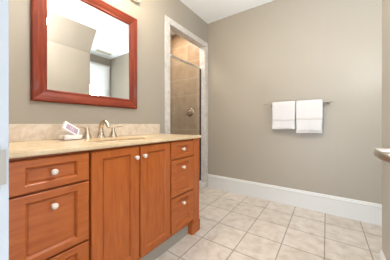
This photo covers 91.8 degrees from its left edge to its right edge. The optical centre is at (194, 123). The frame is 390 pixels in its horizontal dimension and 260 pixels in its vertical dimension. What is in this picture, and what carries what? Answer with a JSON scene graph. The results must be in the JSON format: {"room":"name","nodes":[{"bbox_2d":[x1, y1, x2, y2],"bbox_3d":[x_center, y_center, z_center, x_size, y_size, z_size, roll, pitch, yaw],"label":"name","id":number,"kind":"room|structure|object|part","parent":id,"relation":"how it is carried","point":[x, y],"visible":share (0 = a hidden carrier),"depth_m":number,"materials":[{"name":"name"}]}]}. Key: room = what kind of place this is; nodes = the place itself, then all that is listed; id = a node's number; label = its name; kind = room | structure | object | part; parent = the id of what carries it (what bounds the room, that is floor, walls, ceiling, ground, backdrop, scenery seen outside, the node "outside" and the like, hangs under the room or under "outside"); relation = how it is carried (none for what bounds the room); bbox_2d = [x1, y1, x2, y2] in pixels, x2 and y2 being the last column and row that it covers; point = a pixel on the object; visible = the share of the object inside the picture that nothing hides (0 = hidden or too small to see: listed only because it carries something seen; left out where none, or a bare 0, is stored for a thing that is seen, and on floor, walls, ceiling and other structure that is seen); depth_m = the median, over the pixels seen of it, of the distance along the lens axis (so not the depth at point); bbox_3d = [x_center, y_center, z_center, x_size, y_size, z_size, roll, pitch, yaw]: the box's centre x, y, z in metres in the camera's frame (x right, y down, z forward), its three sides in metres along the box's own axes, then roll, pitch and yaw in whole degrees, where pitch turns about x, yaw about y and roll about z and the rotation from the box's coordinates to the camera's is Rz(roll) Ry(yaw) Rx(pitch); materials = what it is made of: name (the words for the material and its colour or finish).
{"room":"bathroom","nodes":[
{"label":"bathroom","id":0,"kind":"room"},
{"bbox_2d":[9,0,207,181],"bbox_3d":[-0.615,-0.310,2.038,0.100,2.700,2.740,0,0,35],"label":"wall","id":1,"kind":"structure","parent":0,"point":[149,14],"depth_m":1.87,"materials":[{"name":"beige paint"}]},
{"bbox_2d":[30,0,136,108],"bbox_3d":[-0.841,-0.615,1.597,0.030,0.919,0.849,0,0,35],"label":"wall mirror","id":2,"kind":"object","parent":1,"relation":"attached to","point":[83,52],"visible":1,"depth_m":1.52,"materials":[{"name":"brown wood"}]},
{"bbox_3d":[-0.841,-0.201,1.597,0.030,0.091,0.849,0,0,35],"label":"frame rail","id":3,"kind":"part","parent":2,"relation":"part of","materials":[{"name":"wood"}]},
{"bbox_2d":[47,0,128,98],"bbox_3d":[-0.849,-0.615,1.602,0.010,0.743,0.673,0,0,35],"label":"mirror glass","id":4,"kind":"object","parent":2,"relation":"on","point":[88,44],"depth_m":1.54,"materials":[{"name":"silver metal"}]},
{"bbox_3d":[-0.841,-1.028,1.597,0.030,0.091,0.849,0,0,35],"label":"frame rail","id":5,"kind":"part","parent":2,"relation":"part of","materials":[{"name":"wood"}]},
{"bbox_2d":[9,124,159,141],"bbox_3d":[-0.843,0.056,1.605,0.020,0.112,1.480,0,0,35],"label":"backsplash","id":6,"kind":"structure","parent":1,"relation":"attached to","point":[17,132],"depth_m":1.37,"materials":[{"name":"stone"}]},
{"bbox_2d":[170,54,200,181],"bbox_3d":[-0.143,0.011,2.766,0.024,1.866,0.821,0,0,35],"label":"shower door","id":7,"kind":"structure","parent":1,"relation":"attached to","point":[171,55],"depth_m":3.08,"materials":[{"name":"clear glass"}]},
{"bbox_3d":[-0.143,-0.909,2.766,0.024,0.025,0.821,0,0,35],"label":"rail","id":8,"kind":"part","parent":7,"relation":"part of","materials":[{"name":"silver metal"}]},
{"bbox_3d":[0.087,0.013,3.096,0.024,1.819,0.015,0,0,35],"label":"post","id":9,"kind":"part","parent":7,"relation":"part of","materials":[{"name":"grey metal"}]},
{"bbox_2d":[165,15,207,187],"bbox_3d":[-0.117,-0.144,2.743,0.109,2.368,1.013,0,0,35],"label":"trim","id":10,"kind":"structure","parent":1,"relation":"attached to","point":[170,25],"depth_m":3.06,"materials":[{"name":"stone"}]},
{"bbox_2d":[199,182,205,191],"bbox_3d":[-0.111,0.993,2.744,0.118,0.095,0.837,0,0,35],"label":"trim","id":11,"kind":"structure","parent":1,"relation":"attached to","point":[202,185],"depth_m":2.99,"materials":[{"name":"stone"}]},
{"bbox_2d":[170,35,171,133],"bbox_3d":[-0.790,-0.310,3.167,0.120,2.700,1.090,0,0,35],"label":"wall","id":12,"kind":"structure","parent":0,"point":[170,35],"depth_m":3.54,"materials":[{"name":"beige tile"}]},
{"bbox_2d":[170,0,273,35],"bbox_3d":[0.374,-1.710,1.446,4.000,0.100,2.900,0,0,35],"label":"ceiling","id":13,"kind":"structure","parent":0,"point":[210,11],"depth_m":2.69,"materials":[{"name":"white paint"}]},
{"bbox_2d":[156,187,381,259],"bbox_3d":[-0.355,1.090,0.400,4.000,0.100,5.450,0,0,35],"label":"floor","id":14,"kind":"structure","parent":0,"point":[233,226],"depth_m":1.76,"materials":[{"name":"beige tile"}]},
{"bbox_2d":[9,138,199,259],"bbox_3d":[-0.598,0.589,1.432,0.614,0.903,1.455,0,0,35],"label":"vanity cabinet","id":15,"kind":"object","parent":14,"relation":"on","point":[132,202],"visible":0.98,"depth_m":1.09,"materials":[{"name":"brown wood"}]},
{"bbox_3d":[-0.661,0.456,0.880,0.024,0.305,0.315,0,0,35],"label":"drawer","id":16,"kind":"part","parent":15,"relation":"part of","materials":[{"name":"brown wood"}]},
{"bbox_3d":[-0.661,0.223,0.880,0.024,0.141,0.315,0,0,35],"label":"drawer","id":17,"kind":"part","parent":15,"relation":"part of","materials":[{"name":"brown wood"}]},
{"bbox_3d":[-0.646,0.377,0.869,0.032,0.029,0.029,0,0,35],"label":"knob","id":18,"kind":"part","parent":15,"relation":"part of","materials":[{"name":"beige ceramic"}]},
{"bbox_3d":[-0.646,0.220,0.869,0.032,0.029,0.029,0,0,35],"label":"knob","id":19,"kind":"part","parent":15,"relation":"part of","materials":[{"name":"beige ceramic"}]},
{"bbox_3d":[-0.661,0.760,0.880,0.024,0.285,0.315,0,0,35],"label":"drawer","id":20,"kind":"part","parent":15,"relation":"part of","materials":[{"name":"brown wood"}]},
{"bbox_2d":[9,124,201,158],"bbox_3d":[-0.601,0.138,1.440,0.604,0.275,1.486,0,0,35],"label":"countertop","id":21,"kind":"structure","parent":15,"relation":"on","point":[25,140],"depth_m":1.27,"materials":[{"name":"beige stone"}]},
{"bbox_2d":[59,134,82,140],"bbox_3d":[-0.884,0.095,1.346,0.090,0.034,0.120,0,0,35],"label":"soap tray","id":22,"kind":"object","parent":21,"relation":"on","point":[61,137],"visible":0.91,"depth_m":1.31,"materials":[{"name":"white ceramic"}]},
{"bbox_2d":[61,121,79,134],"bbox_3d":[-0.882,0.039,1.340,0.064,0.120,0.131,0,0,35],"label":"soap box","id":23,"kind":"object","parent":22,"relation":"on","point":[66,127],"visible":0.92,"depth_m":1.32,"materials":[{"name":"white cardboard"}]},
{"bbox_3d":[-0.869,0.035,1.338,0.032,0.080,0.094,0,0,35],"label":"label panel","id":24,"kind":"part","parent":23,"relation":"part of","materials":[{"name":"pink"}]},
{"bbox_2d":[76,120,121,138],"bbox_3d":[-0.734,0.039,1.524,0.160,0.146,0.373,0,0,35],"label":"faucet","id":25,"kind":"object","parent":21,"relation":"on","point":[87,135],"visible":0.99,"depth_m":1.52,"materials":[{"name":"silver metal"}]},
{"bbox_3d":[-0.834,0.069,1.462,0.068,0.085,0.068,0,0,35],"label":"handle","id":26,"kind":"part","parent":25,"relation":"part of","materials":[{"name":"silver metal"}]},
{"bbox_3d":[-0.772,0.084,1.550,0.068,0.055,0.068,0,0,35],"label":"spout","id":27,"kind":"part","parent":25,"relation":"part of","materials":[{"name":"silver metal"}]},
{"bbox_3d":[-0.728,0.017,1.520,0.145,0.101,0.037,0,0,35],"label":"spout","id":28,"kind":"part","parent":25,"relation":"part of","materials":[{"name":"silver metal"}]},
{"bbox_3d":[-0.710,0.069,1.639,0.068,0.085,0.068,0,0,35],"label":"handle","id":29,"kind":"part","parent":25,"relation":"part of","materials":[{"name":"silver metal"}]},
{"bbox_3d":[-0.474,0.527,1.149,0.024,0.751,0.317,0,0,35],"label":"door","id":30,"kind":"part","parent":15,"relation":"part of","materials":[{"name":"brown wood"}]},
{"bbox_3d":[-0.293,0.527,1.409,0.024,0.751,0.296,0,0,35],"label":"door","id":31,"kind":"part","parent":15,"relation":"part of","materials":[{"name":"brown wood"}]},
{"bbox_3d":[-0.112,0.760,1.668,0.024,0.285,0.305,0,0,35],"label":"drawer","id":32,"kind":"part","parent":15,"relation":"part of","materials":[{"name":"brown wood"}]},
{"bbox_3d":[-0.112,0.456,1.668,0.024,0.305,0.305,0,0,35],"label":"drawer","id":33,"kind":"part","parent":15,"relation":"part of","materials":[{"name":"brown wood"}]},
{"bbox_3d":[-0.112,0.223,1.668,0.024,0.141,0.305,0,0,35],"label":"drawer","id":34,"kind":"part","parent":15,"relation":"part of","materials":[{"name":"brown wood"}]},
{"bbox_3d":[-0.004,0.536,1.841,0.046,0.797,0.097,0,0,35],"label":"corner post","id":35,"kind":"part","parent":15,"relation":"part of","materials":[{"name":"brown wood"}]},
{"bbox_2d":[172,0,381,203],"bbox_3d":[1.143,-0.310,2.548,4.000,2.700,0.132,0,0,35],"label":"wall","id":36,"kind":"structure","parent":0,"point":[276,50],"depth_m":2.41,"materials":[{"name":"beige paint"}]},
{"bbox_2d":[185,108,193,116],"bbox_3d":[-0.107,-0.205,3.293,0.150,0.150,0.076,0,0,35],"label":"shower valve","id":37,"kind":"object","parent":36,"relation":"attached to","point":[190,111],"visible":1,"depth_m":3.29,"materials":[{"name":"silver metal"}]},
{"bbox_2d":[208,174,381,225],"bbox_3d":[1.389,0.932,2.298,2.870,0.215,0.021,0,0,35],"label":"baseboard","id":38,"kind":"structure","parent":36,"relation":"attached to","point":[363,211],"depth_m":2.32,"materials":[{"name":"white paint"}]},
{"bbox_2d":[265,100,333,106],"bbox_3d":[1.262,-0.245,2.355,0.765,0.044,0.071,0,0,35],"label":"towel bar","id":39,"kind":"object","parent":36,"relation":"attached to","point":[325,102],"visible":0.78,"depth_m":2.18,"materials":[{"name":"grey metal"}]},
{"bbox_2d":[272,101,295,128],"bbox_3d":[1.130,-0.108,2.410,0.271,0.358,0.075,0,0,35],"label":"hand towel","id":40,"kind":"object","parent":39,"relation":"hanging from","point":[283,113],"visible":1,"depth_m":2.38,"materials":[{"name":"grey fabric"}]},
{"bbox_2d":[296,99,322,132],"bbox_3d":[1.357,-0.089,2.251,0.279,0.399,0.075,0,0,35],"label":"hand towel","id":41,"kind":"object","parent":39,"relation":"hanging from","point":[309,113],"visible":1,"depth_m":2.22,"materials":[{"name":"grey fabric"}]},
{"bbox_2d":[373,148,389,162],"bbox_3d":[0.433,0.017,0.314,0.103,2.030,0.800,0,0,35],"label":"entrance door","id":42,"kind":"structure","parent":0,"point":[381,154],"depth_m":0.56,"materials":[{"name":"white paint"}]},
{"bbox_2d":[382,0,389,259],"bbox_3d":[1.153,-0.310,0.299,1.410,2.700,1.630,0,0,35],"label":"wall","id":43,"kind":"structure","parent":0,"point":[385,3],"depth_m":1.15,"materials":[{"name":"beige paint"}]},
{"bbox_2d":[379,250,385,259],"bbox_3d":[1.002,0.932,0.929,0.013,0.215,0.770,0,0,35],"label":"baseboard","id":44,"kind":"structure","parent":43,"relation":"attached to","point":[382,256],"depth_m":1.20,"materials":[{"name":"white paint"}]},
{"bbox_3d":[-0.046,-0.310,0.056,3.100,2.700,0.140,0,0,35],"label":"wall","id":45,"kind":"structure","parent":0,"visible":0},
{"bbox_2d":[0,150,5,184],"bbox_3d":[-0.399,0.088,0.371,0.003,0.088,0.042,0,0,35],"label":"strike plate","id":46,"kind":"object","parent":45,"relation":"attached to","point":[2,152],"visible":1,"depth_m":0.38,"materials":[{"name":"grey"}]},
{"bbox_2d":[0,0,8,259],"bbox_3d":[-0.140,-0.025,0.122,0.890,2.130,0.161,0,0,35],"label":"trim","id":47,"kind":"structure","parent":45,"relation":"attached to","point":[4,4],"depth_m":0.39,"materials":[{"name":"grey paint"}]}
]}

